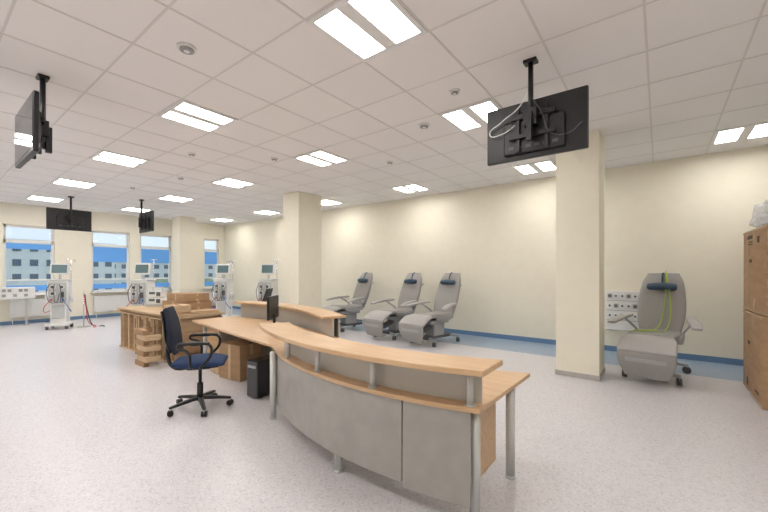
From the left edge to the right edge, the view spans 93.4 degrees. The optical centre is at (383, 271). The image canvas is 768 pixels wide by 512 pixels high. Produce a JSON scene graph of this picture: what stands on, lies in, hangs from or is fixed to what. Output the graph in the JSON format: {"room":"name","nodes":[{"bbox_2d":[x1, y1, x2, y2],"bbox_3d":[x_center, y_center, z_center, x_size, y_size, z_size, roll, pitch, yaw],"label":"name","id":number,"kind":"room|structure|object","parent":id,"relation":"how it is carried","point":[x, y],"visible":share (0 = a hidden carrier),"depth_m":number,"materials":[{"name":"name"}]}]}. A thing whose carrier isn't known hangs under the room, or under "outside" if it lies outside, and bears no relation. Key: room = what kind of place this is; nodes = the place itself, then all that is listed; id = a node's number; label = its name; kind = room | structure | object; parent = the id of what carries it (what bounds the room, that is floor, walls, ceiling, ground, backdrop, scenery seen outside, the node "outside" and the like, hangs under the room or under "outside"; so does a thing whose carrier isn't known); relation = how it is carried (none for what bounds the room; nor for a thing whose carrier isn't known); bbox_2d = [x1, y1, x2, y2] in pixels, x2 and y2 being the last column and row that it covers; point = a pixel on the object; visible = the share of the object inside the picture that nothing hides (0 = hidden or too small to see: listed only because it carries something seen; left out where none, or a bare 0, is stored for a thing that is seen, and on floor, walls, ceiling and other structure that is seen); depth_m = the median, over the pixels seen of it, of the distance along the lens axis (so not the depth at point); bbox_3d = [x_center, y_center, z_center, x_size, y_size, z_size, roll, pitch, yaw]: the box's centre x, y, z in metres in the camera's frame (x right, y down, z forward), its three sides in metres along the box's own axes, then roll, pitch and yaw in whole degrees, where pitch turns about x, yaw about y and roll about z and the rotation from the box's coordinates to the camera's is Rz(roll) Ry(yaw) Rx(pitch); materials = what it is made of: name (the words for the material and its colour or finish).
{"room":"hospital interior","nodes":[
{"label":"hospital interior","id":0,"kind":"room"},
{"bbox_2d":[0,202,223,321],"bbox_3d":[-10.679,-0.240,10.775,0.250,3.520,12.200,0,0,37],"label":"wall","id":1,"kind":"structure","parent":0,"point":[69,245],"depth_m":11.79,"materials":[{"name":"paint"}]},
{"bbox_2d":[3,224,52,229],"bbox_3d":[-10.624,-1.345,10.840,0.070,0.070,1.110,0,0,37],"label":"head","id":2,"kind":"object","parent":1,"relation":"attached to","point":[6,225],"visible":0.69,"depth_m":10.73},
{"bbox_2d":[3,225,53,286],"bbox_3d":[-10.624,-0.355,10.840,0.070,2.050,1.110,0,0,37],"label":"window","id":3,"kind":"structure","parent":1,"relation":"in","point":[4,227],"depth_m":10.49,"materials":[{"name":"white plastic"}]},
{"bbox_2d":[6,285,46,290],"bbox_3d":[-10.588,0.480,10.813,0.008,0.160,0.970,0,0,37],"label":"blind","id":4,"kind":"object","parent":3,"relation":"attached to","point":[37,287],"visible":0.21,"depth_m":10.93,"materials":[{"name":"blue"}]},
{"bbox_2d":[6,243,50,249],"bbox_3d":[-10.588,-0.760,10.813,0.008,0.160,0.970,0,0,37],"label":"roller blind","id":5,"kind":"object","parent":3,"relation":"attached to","point":[8,245],"visible":1,"depth_m":10.78,"materials":[{"name":"blue fabric"}]},
{"bbox_2d":[6,241,51,243],"bbox_3d":[-10.584,-0.880,10.810,0.040,0.050,0.990,0,0,37],"label":"blind cassette","id":6,"kind":"object","parent":3,"relation":"attached to","point":[6,241],"visible":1,"depth_m":10.78,"materials":[{"name":"white"}]},
{"bbox_2d":[3,239,53,243],"bbox_3d":[-10.624,-0.900,10.840,0.070,0.090,1.110,0,0,37],"label":"transom","id":7,"kind":"object","parent":1,"relation":"attached to","point":[3,239],"visible":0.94,"depth_m":10.79,"materials":[{"name":"white"}]},
{"bbox_2d":[9,298,49,324],"bbox_3d":[-10.453,1.157,10.760,0.130,0.726,0.950,0,0,37],"label":"radiator","id":8,"kind":"object","parent":1,"relation":"attached to","point":[16,306],"visible":0.76,"depth_m":10.67,"materials":[{"name":"white metal"}]},
{"bbox_2d":[0,306,215,325],"bbox_3d":[-10.574,1.470,10.695,0.016,0.100,12.160,0,0,37],"label":"baseboard","id":9,"kind":"structure","parent":1,"relation":"attached to","point":[112,314],"depth_m":11.10,"materials":[{"name":"blue plastic"}]},
{"bbox_2d":[92,230,128,234],"bbox_3d":[-9.409,-1.345,12.435,0.070,0.070,1.080,0,0,37],"label":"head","id":10,"kind":"object","parent":1,"relation":"attached to","point":[104,232],"visible":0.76,"depth_m":12.40},
{"bbox_2d":[92,244,128,247],"bbox_3d":[-9.409,-0.900,12.435,0.070,0.090,1.080,0,0,37],"label":"transom","id":11,"kind":"object","parent":1,"relation":"attached to","point":[92,244],"visible":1,"depth_m":12.42,"materials":[{"name":"white"}]},
{"bbox_2d":[90,232,130,292],"bbox_3d":[-9.297,-0.347,12.350,0.360,2.065,1.140,0,0,37],"label":"window","id":12,"kind":"structure","parent":1,"relation":"in","point":[99,291],"depth_m":12.54,"materials":[{"name":"white plastic"}]},
{"bbox_2d":[93,247,126,261],"bbox_3d":[-9.373,-0.590,12.408,0.008,0.500,0.940,0,0,37],"label":"roller blind","id":13,"kind":"object","parent":12,"relation":"attached to","point":[100,254],"visible":1,"depth_m":12.38,"materials":[{"name":"blue fabric"}]},
{"bbox_2d":[93,283,126,288],"bbox_3d":[-9.373,0.480,12.408,0.008,0.160,0.940,0,0,37],"label":"blind","id":14,"kind":"object","parent":12,"relation":"attached to","point":[119,285],"visible":1,"depth_m":12.38,"materials":[{"name":"blue"}]},
{"bbox_2d":[93,245,126,247],"bbox_3d":[-9.369,-0.880,12.405,0.040,0.050,0.960,0,0,37],"label":"blind cassette","id":15,"kind":"object","parent":12,"relation":"attached to","point":[93,245],"visible":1,"depth_m":12.34,"materials":[{"name":"white"}]},
{"bbox_2d":[94,295,129,317],"bbox_3d":[-9.256,1.157,12.331,0.130,0.726,1.000,0,0,37],"label":"radiator","id":16,"kind":"object","parent":1,"relation":"attached to","point":[109,302],"visible":0.91,"depth_m":12.23,"materials":[{"name":"white metal"}]},
{"bbox_2d":[140,234,140,278],"bbox_3d":[-8.867,-0.355,13.147,0.070,2.050,0.070,0,0,37],"label":"window frame","id":17,"kind":"structure","parent":1,"relation":"attached to","point":[140,234],"depth_m":13.13,"materials":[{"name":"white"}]},
{"bbox_2d":[141,249,168,262],"bbox_3d":[-8.528,-0.590,13.517,0.008,0.500,0.930,0,0,37],"label":"roller blind","id":18,"kind":"object","parent":1,"relation":"attached to","point":[162,256],"visible":1,"depth_m":13.48,"materials":[{"name":"blue fabric"}]},
{"bbox_2d":[140,234,170,237],"bbox_3d":[-8.564,-1.345,13.545,0.070,0.070,1.070,0,0,37],"label":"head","id":19,"kind":"object","parent":1,"relation":"attached to","point":[147,235],"visible":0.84,"depth_m":13.51},
{"bbox_2d":[141,247,169,249],"bbox_3d":[-8.524,-0.880,13.514,0.040,0.050,0.950,0,0,37],"label":"blind cassette","id":20,"kind":"object","parent":1,"relation":"attached to","point":[141,247],"visible":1,"depth_m":13.45,"materials":[{"name":"white"}]},
{"bbox_2d":[141,246,170,249],"bbox_3d":[-8.564,-0.900,13.545,0.070,0.090,1.070,0,0,37],"label":"transom","id":21,"kind":"object","parent":1,"relation":"attached to","point":[141,246],"visible":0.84,"depth_m":13.55,"materials":[{"name":"white"}]},
{"bbox_2d":[155,282,168,286],"bbox_3d":[-8.528,0.480,13.517,0.008,0.160,0.930,0,0,37],"label":"blind","id":22,"kind":"object","parent":1,"relation":"attached to","point":[166,284],"visible":0.64,"depth_m":13.70,"materials":[{"name":"blue"}]},
{"bbox_2d":[168,236,170,288],"bbox_3d":[-8.261,-0.355,13.942,0.070,2.050,0.070,0,0,37],"label":"window frame","id":23,"kind":"structure","parent":1,"relation":"attached to","point":[169,238],"depth_m":13.92,"materials":[{"name":"white plastic"}]},
{"bbox_2d":[204,240,204,287],"bbox_3d":[-7.473,-0.355,14.976,0.070,2.050,0.070,0,0,37],"label":"window frame","id":24,"kind":"structure","parent":1,"relation":"attached to","point":[204,240],"depth_m":14.98,"materials":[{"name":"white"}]},
{"bbox_2d":[203,291,215,303],"bbox_3d":[-7.165,1.157,15.075,0.130,0.726,0.700,0,0,37],"label":"radiator","id":25,"kind":"object","parent":1,"relation":"attached to","point":[209,292],"visible":0.34,"depth_m":14.97,"materials":[{"name":"white metal"}]},
{"bbox_2d":[216,241,217,277],"bbox_3d":[-7.121,-0.355,15.438,0.070,2.050,0.070,0,0,37],"label":"window frame","id":26,"kind":"structure","parent":1,"relation":"attached to","point":[216,241],"depth_m":15.42,"materials":[{"name":"white plastic"}]},
{"bbox_2d":[0,0,767,224],"bbox_3d":[-3.222,-2.050,5.094,18.900,0.100,12.600,0,0,37],"label":"ceiling","id":27,"kind":"structure","parent":0,"point":[499,28],"depth_m":3.99,"materials":[{"name":"tile"}]},
{"bbox_2d":[15,73,51,168],"bbox_3d":[-3.513,-1.555,3.672,0.930,0.890,0.216,0,0,37],"label":"television","id":28,"kind":"object","parent":27,"relation":"hanging from","point":[33,134],"depth_m":3.58,"materials":[{"name":"black plastic"}]},
{"bbox_2d":[25,195,65,202],"bbox_3d":[-9.226,-1.992,9.870,0.700,0.022,0.700,0,0,37],"label":"ceiling light","id":29,"kind":"object","parent":27,"relation":"in","point":[32,197],"depth_m":9.80,"materials":[{"name":"white plastic"}]},
{"bbox_2d":[46,196,91,231],"bbox_3d":[-8.318,-1.555,9.605,0.216,0.890,0.930,0,0,37],"label":"television","id":30,"kind":"object","parent":27,"relation":"hanging from","point":[56,218],"depth_m":9.56,"materials":[{"name":"black plastic"}]},
{"bbox_2d":[50,178,98,188],"bbox_3d":[-6.951,-1.992,8.136,0.700,0.022,0.700,0,0,37],"label":"ceiling light","id":31,"kind":"object","parent":27,"relation":"in","point":[61,181],"depth_m":8.12,"materials":[{"name":"white plastic"}]},
{"bbox_2d":[89,150,149,167],"bbox_3d":[-4.676,-1.992,6.403,0.700,0.022,0.700,0,0,37],"label":"ceiling light","id":32,"kind":"object","parent":27,"relation":"in","point":[105,156],"depth_m":6.37,"materials":[{"name":"white plastic"}]},
{"bbox_2d":[119,207,151,211],"bbox_3d":[-7.926,-1.992,11.576,0.700,0.022,0.700,0,0,37],"label":"ceiling light","id":33,"kind":"object","parent":27,"relation":"in","point":[126,208],"depth_m":11.52,"materials":[{"name":"white plastic"}]},
{"bbox_2d":[138,199,153,232],"bbox_3d":[-6.682,-1.555,10.041,0.930,0.890,0.215,0,0,37],"label":"television","id":34,"kind":"object","parent":27,"relation":"hanging from","point":[145,220],"depth_m":9.96,"materials":[{"name":"black plastic"}]},
{"bbox_2d":[157,195,194,202],"bbox_3d":[-5.651,-1.992,9.843,0.700,0.022,0.700,0,0,37],"label":"ceiling light","id":35,"kind":"object","parent":27,"relation":"in","point":[167,197],"depth_m":9.80,"materials":[{"name":"white plastic"}]},
{"bbox_2d":[176,42,196,54],"bbox_3d":[-1.756,-1.980,3.223,0.160,0.040,0.160,0,0,37],"label":"ceiling detector","id":36,"kind":"object","parent":27,"relation":"attached to","point":[184,47],"depth_m":3.19,"materials":[{"name":"white plastic"}]},
{"bbox_2d":[157,99,237,132],"bbox_3d":[-2.401,-1.992,4.670,0.700,0.022,0.700,0,0,37],"label":"ceiling light","id":37,"kind":"object","parent":27,"relation":"in","point":[184,112],"depth_m":4.63,"materials":[{"name":"white plastic"}]},
{"bbox_2d":[209,218,234,221],"bbox_3d":[-6.193,-1.992,13.851,0.700,0.022,0.700,0,0,37],"label":"ceiling light","id":38,"kind":"object","parent":27,"relation":"in","point":[216,219],"depth_m":13.75,"materials":[{"name":"white plastic"}]},
{"bbox_2d":[210,177,255,187],"bbox_3d":[-3.376,-1.992,8.110,0.700,0.022,0.700,0,0,37],"label":"ceiling light","id":39,"kind":"object","parent":27,"relation":"in","point":[230,182],"depth_m":8.06,"materials":[{"name":"white plastic"}]},
{"bbox_2d":[252,210,280,214],"bbox_3d":[-3.918,-1.992,12.118,0.700,0.022,0.700,0,0,37],"label":"ceiling light","id":40,"kind":"object","parent":27,"relation":"in","point":[266,212],"depth_m":12.10,"materials":[{"name":"white plastic"}]},
{"bbox_2d":[293,149,349,166],"bbox_3d":[-1.101,-1.992,6.376,0.700,0.022,0.700,0,0,37],"label":"ceiling light","id":41,"kind":"object","parent":27,"relation":"in","point":[321,158],"depth_m":6.34,"materials":[{"name":"white plastic"}]},
{"bbox_2d":[321,199,342,205],"bbox_3d":[-1.643,-1.992,10.385,0.700,0.022,0.700,0,0,37],"label":"ceiling light","id":42,"kind":"object","parent":27,"relation":"in","point":[326,202],"depth_m":10.36,"materials":[{"name":"white plastic"}]},
{"bbox_2d":[306,0,427,61],"bbox_3d":[-0.126,-1.992,2.937,0.700,0.022,0.700,0,0,37],"label":"ceiling light","id":43,"kind":"object","parent":27,"relation":"in","point":[367,29],"depth_m":2.92,"materials":[{"name":"white plastic"}]},
{"bbox_2d":[0,0,767,224],"bbox_3d":[-3.222,-1.998,5.094,18.500,0.005,12.200,0,0,37],"label":"grid","id":44,"kind":"object","parent":27,"relation":"attached to","point":[13,3],"visible":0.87,"depth_m":4.07,"materials":[{"name":"white metal"}]},
{"bbox_2d":[390,184,430,193],"bbox_3d":[0.632,-1.992,8.651,0.700,0.022,0.700,0,0,37],"label":"ceiling light","id":45,"kind":"object","parent":27,"relation":"in","point":[410,188],"depth_m":8.62,"materials":[{"name":"white plastic"}]},
{"bbox_2d":[419,123,429,128],"bbox_3d":[0.547,-1.980,4.926,0.150,0.040,0.150,0,0,37],"label":"ceiling detector","id":46,"kind":"object","parent":27,"relation":"attached to","point":[423,125],"depth_m":4.89,"materials":[{"name":"white plastic"}]},
{"bbox_2d":[450,88,459,94],"bbox_3d":[0.780,-1.980,3.994,0.110,0.040,0.110,0,0,37],"label":"ceiling detector","id":47,"kind":"object","parent":27,"relation":"attached to","point":[454,91],"depth_m":3.97,"materials":[{"name":"white plastic"}]},
{"bbox_2d":[438,98,501,131],"bbox_3d":[1.174,-1.992,4.643,0.700,0.022,0.700,0,0,37],"label":"ceiling light","id":48,"kind":"object","parent":27,"relation":"in","point":[472,116],"depth_m":4.58,"materials":[{"name":"white plastic"}]},
{"bbox_2d":[512,160,555,174],"bbox_3d":[2.907,-1.992,6.918,0.700,0.022,0.700,0,0,37],"label":"ceiling light","id":49,"kind":"object","parent":27,"relation":"in","point":[548,165],"depth_m":6.89,"materials":[{"name":"white plastic"}]},
{"bbox_2d":[487,56,588,165],"bbox_3d":[1.409,-1.555,3.450,0.930,0.890,0.215,0,0,37],"label":"television","id":50,"kind":"object","parent":27,"relation":"hanging from","point":[557,123],"depth_m":3.40,"materials":[{"name":"black plastic"}]},
{"bbox_2d":[710,122,767,145],"bbox_3d":[5.182,-1.992,5.185,0.700,0.022,0.700,0,0,37],"label":"ceiling light","id":51,"kind":"object","parent":27,"relation":"in","point":[759,130],"depth_m":5.20,"materials":[{"name":"white plastic"}]},
{"bbox_2d":[0,315,767,511],"bbox_3d":[-3.585,1.570,4.617,18.500,0.100,11.000,0,0,37],"label":"floor","id":52,"kind":"structure","parent":0,"point":[84,427],"depth_m":3.17,"materials":[{"name":"plastic"}]},
{"bbox_2d":[0,287,34,325],"bbox_3d":[-10.519,0.975,10.087,0.360,1.090,1.150,0,0,37],"label":"panel","id":53,"kind":"object","parent":52,"relation":"on","point":[6,293],"visible":1,"depth_m":10.25,"materials":[{"name":"white paint"}]},
{"bbox_2d":[43,260,75,329],"bbox_3d":[-8.821,0.588,9.896,0.607,1.864,0.908,0,0,-30],"label":"machine","id":54,"kind":"object","parent":52,"relation":"on","point":[59,295],"visible":1,"depth_m":9.68,"materials":[{"name":"white plastic"}]},
{"bbox_2d":[46,279,72,280],"bbox_3d":[-8.774,0.210,9.800,0.460,0.030,0.420,0,0,-28],"label":"tray","id":55,"kind":"object","parent":54,"relation":"on","point":[46,279],"depth_m":9.69,"materials":[{"name":"white plastic"}]},
{"bbox_2d":[68,294,73,301],"bbox_3d":[-8.534,0.703,9.881,0.210,0.225,0.152,0,0,37],"label":"electrical outlet","id":56,"kind":"object","parent":54,"relation":"on","point":[70,296],"depth_m":9.84,"materials":[{"name":"white plastic"}]},
{"bbox_2d":[77,291,104,326],"bbox_3d":[-8.090,1.034,10.046,0.828,1.027,0.334,0,0,10],"label":"stand","id":57,"kind":"object","parent":52,"relation":"on","point":[84,295],"visible":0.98,"depth_m":10.08,"materials":[{"name":"white metal"}]},
{"bbox_2d":[126,259,157,306],"bbox_3d":[-6.401,0.588,9.715,0.607,1.864,0.908,0,0,-5],"label":"machine","id":58,"kind":"object","parent":52,"relation":"on","point":[140,288],"visible":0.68,"depth_m":9.43,"materials":[{"name":"white plastic"}]},
{"bbox_2d":[129,279,155,280],"bbox_3d":[-6.399,0.210,9.608,0.460,0.030,0.420,0,0,-3],"label":"tray","id":59,"kind":"object","parent":58,"relation":"on","point":[130,279],"depth_m":9.41,"materials":[{"name":"white plastic"}]},
{"bbox_2d":[114,306,224,367],"bbox_3d":[-4.304,1.110,6.953,2.415,0.820,1.326,0,0,37],"label":"desk","id":60,"kind":"object","parent":52,"relation":"on","point":[142,333],"visible":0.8,"depth_m":6.38,"materials":[{"name":"wood"}]},
{"bbox_2d":[145,287,166,306],"bbox_3d":[-4.644,0.502,7.435,0.340,0.392,0.260,0,0,2],"label":"panel","id":61,"kind":"object","parent":60,"relation":"on","point":[156,299],"visible":0.88,"depth_m":7.33,"materials":[{"name":"white paint"}]},
{"bbox_2d":[164,304,190,312],"bbox_3d":[-3.619,0.637,6.339,0.364,0.123,0.344,0,0,-41],"label":"cardboard box","id":62,"kind":"object","parent":60,"relation":"on","point":[179,308],"visible":0.8,"depth_m":6.25,"materials":[{"name":"beige cardboard"}]},
{"bbox_2d":[162,300,210,309],"bbox_3d":[-3.798,0.622,6.979,0.704,0.153,0.544,0,0,29],"label":"cardboard box","id":63,"kind":"object","parent":60,"relation":"on","point":[203,304],"visible":0.54,"depth_m":6.81,"materials":[{"name":"beige cardboard"}]},
{"bbox_2d":[167,292,208,301],"bbox_3d":[-3.758,0.471,6.948,0.624,0.143,0.484,0,0,33],"label":"cardboard box","id":64,"kind":"object","parent":63,"relation":"on","point":[180,296],"visible":1,"depth_m":6.77,"materials":[{"name":"beige cardboard"}]},
{"bbox_2d":[172,216,195,292],"bbox_3d":[-7.342,-0.240,13.300,0.600,3.520,0.580,0,0,37],"label":"column","id":65,"kind":"structure","parent":52,"relation":"on","point":[183,228],"depth_m":13.08,"materials":[{"name":"paint"}]},
{"bbox_2d":[160,306,233,416],"bbox_3d":[-2.068,0.952,4.061,0.710,1.136,0.664,0,0,-17],"label":"office chair","id":66,"kind":"object","parent":52,"relation":"on","point":[172,331],"visible":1,"depth_m":3.92,"materials":[{"name":"fabric"}]},
{"bbox_2d":[211,347,219,374],"bbox_3d":[-2.428,1.339,5.558,0.304,0.363,0.344,0,0,43],"label":"cardboard box","id":67,"kind":"object","parent":52,"relation":"on","point":[216,370],"visible":0.2,"depth_m":5.38,"materials":[{"name":"beige"}]},
{"bbox_2d":[211,261,231,306],"bbox_3d":[-5.090,0.588,11.463,0.607,1.864,0.908,0,0,-15],"label":"machine","id":68,"kind":"object","parent":52,"relation":"on","point":[227,261],"visible":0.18,"depth_m":11.23,"materials":[{"name":"white plastic"}]},
{"bbox_2d":[211,260,235,316],"bbox_3d":[-4.712,0.588,10.763,0.607,1.864,0.908,0,0,0],"label":"machine","id":69,"kind":"object","parent":52,"relation":"on","point":[223,294],"visible":0.84,"depth_m":10.51,"materials":[{"name":"white plastic"}]},
{"bbox_2d":[220,339,261,381],"bbox_3d":[-2.083,1.269,5.270,0.464,0.503,0.384,0,0,32],"label":"cardboard box","id":70,"kind":"object","parent":52,"relation":"on","point":[239,351],"visible":0.7,"depth_m":5.09,"materials":[{"name":"beige"}]},
{"bbox_2d":[247,355,269,397],"bbox_3d":[-1.475,1.295,4.532,0.190,0.450,0.438,0,0,32],"label":"computer tower","id":71,"kind":"object","parent":52,"relation":"on","point":[258,369],"visible":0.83,"depth_m":4.37,"materials":[{"name":"black plastic"}]},
{"bbox_2d":[256,260,279,300],"bbox_3d":[-3.245,0.588,10.280,0.607,1.864,0.908,0,0,5],"label":"machine","id":72,"kind":"object","parent":52,"relation":"on","point":[266,269],"visible":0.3,"depth_m":10.06,"materials":[{"name":"white plastic"}]},
{"bbox_2d":[263,288,272,301],"bbox_3d":[-3.223,0.972,9.355,0.596,1.096,0.444,0,0,7],"label":"chair","id":73,"kind":"object","parent":52,"relation":"on","point":[268,292],"visible":0.31,"depth_m":9.26,"materials":[{"name":"black plastic"}]},
{"bbox_2d":[283,191,320,307],"bbox_3d":[-2.125,-0.240,9.438,0.620,3.520,0.760,0,0,37],"label":"column","id":74,"kind":"structure","parent":52,"relation":"on","point":[301,210],"depth_m":9.17,"materials":[{"name":"paint"}]},
{"bbox_2d":[192,300,529,511],"bbox_3d":[-1.033,1.028,4.359,1.461,0.985,5.705,0,0,-40],"label":"reception desk","id":75,"kind":"object","parent":52,"relation":"on","point":[425,421],"visible":0.88,"depth_m":2.52,"materials":[{"name":"grey laminate"}]},
{"bbox_2d":[267,295,278,322],"bbox_3d":[-1.570,0.569,5.118,0.180,0.460,0.460,0,0,-1],"label":"computer monitor","id":76,"kind":"object","parent":75,"relation":"on","point":[272,301],"visible":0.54,"depth_m":5.08,"materials":[{"name":"black plastic"}]},
{"bbox_2d":[234,300,345,318],"bbox_3d":[-1.516,0.550,5.630,0.578,0.030,3.134,0,0,-42],"label":"shelf","id":77,"kind":"object","parent":75,"relation":"attached to","point":[320,313],"depth_m":5.31,"materials":[{"name":"brown wood"}]},
{"bbox_2d":[259,322,502,376],"bbox_3d":[-0.368,0.552,2.871,2.576,0.035,0.553,0,0,44],"label":"shelf","id":78,"kind":"object","parent":75,"relation":"attached to","point":[287,332],"depth_m":2.36,"materials":[{"name":"brown wood"}]},
{"bbox_2d":[363,272,423,339],"bbox_3d":[0.302,0.764,8.555,1.599,1.512,1.091,0,0,-44],"label":"recliner","id":79,"kind":"object","parent":52,"relation":"on","point":[373,324],"visible":0.89,"depth_m":8.36,"materials":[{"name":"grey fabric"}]},
{"bbox_2d":[404,279,416,283],"bbox_3d":[0.643,0.225,8.880,0.120,0.120,0.381,0,0,-44],"label":"pillow","id":80,"kind":"object","parent":79,"relation":"on","point":[407,281],"depth_m":8.81,"materials":[{"name":"blue leather"}]},
{"bbox_2d":[399,272,461,346],"bbox_3d":[1.093,0.764,7.827,1.599,1.512,1.091,0,0,-44],"label":"recliner","id":81,"kind":"object","parent":52,"relation":"on","point":[412,327],"visible":1,"depth_m":7.69,"materials":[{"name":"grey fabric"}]},
{"bbox_2d":[440,279,454,284],"bbox_3d":[1.433,0.225,8.153,0.120,0.120,0.381,0,0,-44],"label":"pillow","id":82,"kind":"object","parent":81,"relation":"on","point":[443,281],"depth_m":8.11,"materials":[{"name":"blue leather"}]},
{"bbox_2d":[215,308,742,381],"bbox_3d":[0.111,1.570,9.469,18.500,0.100,1.200,0,0,37],"label":"floor band","id":83,"kind":"object","parent":52,"relation":"attached to","point":[698,368],"depth_m":7.01,"materials":[{"name":"blue plastic"}]},
{"bbox_2d":[321,272,374,331],"bbox_3d":[-0.948,0.764,9.633,1.599,1.512,1.091,0,0,-41],"label":"recliner","id":84,"kind":"object","parent":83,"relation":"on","point":[363,287],"visible":0.84,"depth_m":9.64,"materials":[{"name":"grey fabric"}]},
{"bbox_2d":[357,278,367,281],"bbox_3d":[-0.591,0.225,9.940,0.120,0.120,0.381,0,0,-41],"label":"pillow","id":85,"kind":"object","parent":84,"relation":"on","point":[360,279],"depth_m":9.86,"materials":[{"name":"blue leather"}]},
{"bbox_2d":[556,129,603,375],"bbox_3d":[2.959,-0.240,5.452,0.560,3.520,0.580,0,0,37],"label":"column","id":86,"kind":"structure","parent":52,"relation":"on","point":[579,173],"depth_m":5.21,"materials":[{"name":"paint"}]},
{"bbox_2d":[555,367,604,380],"bbox_3d":[2.959,1.485,5.452,0.580,0.070,0.600,0,0,37],"label":"baseboard","id":87,"kind":"structure","parent":86,"relation":"attached to","point":[559,372],"depth_m":5.21,"materials":[{"name":"grey"}]},
{"bbox_2d":[607,271,702,385],"bbox_3d":[4.012,0.748,5.340,1.599,1.543,1.091,0,0,-45],"label":"recliner","id":88,"kind":"object","parent":52,"relation":"on","point":[650,351],"visible":1,"depth_m":5.29,"materials":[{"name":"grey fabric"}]},
{"bbox_2d":[646,283,676,289],"bbox_3d":[4.346,0.225,5.671,0.120,0.120,0.381,0,0,-45],"label":"pillow","id":89,"kind":"object","parent":88,"relation":"on","point":[649,286],"depth_m":5.63,"materials":[{"name":"blue fabric"}]},
{"bbox_2d":[743,309,767,409],"bbox_3d":[4.862,1.009,4.191,0.868,1.023,1.144,0,0,37],"label":"cardboard box","id":90,"kind":"object","parent":52,"relation":"on","point":[755,325],"visible":1,"depth_m":4.23,"materials":[{"name":"beige"}]},
{"bbox_2d":[743,224,767,316],"bbox_3d":[4.860,-0.017,4.180,0.848,1.023,1.104,0,0,35],"label":"cardboard box","id":91,"kind":"object","parent":90,"relation":"on","point":[755,240],"visible":1,"depth_m":4.33,"materials":[{"name":"beige cardboard"}]},
{"bbox_2d":[749,200,767,227],"bbox_3d":[4.803,-0.765,4.325,0.602,0.462,1.059,0,0,37],"label":"plastic bag","id":92,"kind":"object","parent":91,"relation":"on","point":[759,218],"visible":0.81,"depth_m":4.36,"materials":[{"name":"white plastic"}]},
{"bbox_2d":[224,145,767,359],"bbox_3d":[0.550,-0.240,10.046,19.000,3.520,0.250,0,0,37],"label":"wall","id":93,"kind":"structure","parent":0,"point":[689,217],"depth_m":7.85,"materials":[{"name":"paint"}]},
{"bbox_2d":[232,306,742,365],"bbox_3d":[0.470,1.470,9.940,18.500,0.100,0.016,0,0,37],"label":"baseboard","id":94,"kind":"structure","parent":93,"relation":"attached to","point":[713,359],"depth_m":7.64,"materials":[{"name":"blue plastic"}]},
{"bbox_2d":[606,291,639,330],"bbox_3d":[4.575,0.730,6.765,0.720,0.740,0.093,0,0,37],"label":"panel","id":95,"kind":"object","parent":93,"relation":"attached to","point":[617,302],"visible":0.59,"depth_m":6.80,"materials":[{"name":"white plastic"}]},
{"label":"outside","id":96,"kind":"structure","parent":0,"visible":0},
{"bbox_3d":[-88.449,5.620,73.666,190.000,0.200,240.000,0,0,37],"label":"lawn","id":97,"kind":"structure","parent":96,"visible":0},
{"bbox_2d":[6,242,114,291],"bbox_3d":[-53.638,0.770,48.404,12.000,9.500,26.000,0,0,37],"label":"block","id":98,"kind":"object","parent":97,"relation":"on","point":[25,255],"visible":0.06,"depth_m":47.96,"materials":[{"name":"grey concrete"}]},
{"bbox_2d":[12,259,20,265],"bbox_3d":[-47.372,-1.225,46.695,0.100,0.855,0.812,0,0,37],"label":"pane","id":99,"kind":"object","parent":98,"relation":"attached to","point":[15,262],"visible":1,"depth_m":46.64,"materials":[{"name":"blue glass"}]},
{"bbox_2d":[12,274,20,278],"bbox_3d":[-47.372,0.675,46.695,0.100,0.855,0.812,0,0,37],"label":"pane","id":100,"kind":"object","parent":98,"relation":"attached to","point":[14,276],"visible":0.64,"depth_m":46.64,"materials":[{"name":"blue glass"}]},
{"bbox_2d":[30,259,37,265],"bbox_3d":[-46.388,-1.225,47.987,0.100,0.855,0.812,0,0,37],"label":"pane","id":101,"kind":"object","parent":98,"relation":"attached to","point":[32,262],"visible":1,"depth_m":47.91,"materials":[{"name":"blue glass"}]},
{"bbox_2d":[30,274,37,278],"bbox_3d":[-46.388,0.675,47.987,0.100,0.855,0.812,0,0,37],"label":"pane","id":102,"kind":"object","parent":98,"relation":"attached to","point":[32,276],"visible":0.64,"depth_m":47.95,"materials":[{"name":"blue glass"}]},
{"bbox_2d":[6,238,116,244],"bbox_3d":[-53.638,-4.130,48.404,12.400,0.300,26.400,0,0,37],"label":"parapet","id":103,"kind":"object","parent":98,"relation":"on","point":[6,238],"visible":0.24,"depth_m":48.32,"materials":[{"name":"white"}]},
{"bbox_2d":[105,262,111,266],"bbox_3d":[-41.464,-1.225,54.451,0.100,0.855,0.812,0,0,37],"label":"pane","id":104,"kind":"object","parent":98,"relation":"attached to","point":[107,264],"visible":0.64,"depth_m":54.42,"materials":[{"name":"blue glass"}]},
{"bbox_2d":[115,262,215,288],"bbox_3d":[-46.483,1.770,95.752,14.000,7.500,56.000,0,0,37],"label":"block","id":105,"kind":"object","parent":97,"relation":"on","point":[119,271],"visible":0.02,"depth_m":79.42,"materials":[{"name":"white concrete"}]},
{"bbox_2d":[125,278,212,288],"bbox_3d":[-34.694,3.288,80.142,9.510,4.464,39.505,0,0,37],"label":"trees","id":106,"kind":"object","parent":97,"relation":"on","point":[206,279],"visible":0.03,"depth_m":69.92,"materials":[{"name":"green plant"}]},
{"bbox_3d":[-7.297,-0.900,15.207,0.070,0.090,0.650,0,0,37],"label":"transom","id":107,"kind":"object","parent":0,"visible":0},
{"bbox_3d":[-7.257,-0.880,15.177,0.040,0.050,0.530,0,0,37],"label":"blind cassette","id":108,"kind":"object","parent":107,"relation":"attached to","visible":0},
{"bbox_2d":[205,252,216,263],"bbox_3d":[-7.261,-0.590,15.180,0.008,0.500,0.510,0,0,37],"label":"roller blind","id":109,"kind":"object","parent":108,"relation":"hanging from","point":[210,257],"visible":1,"depth_m":15.18,"materials":[{"name":"blue fabric"}]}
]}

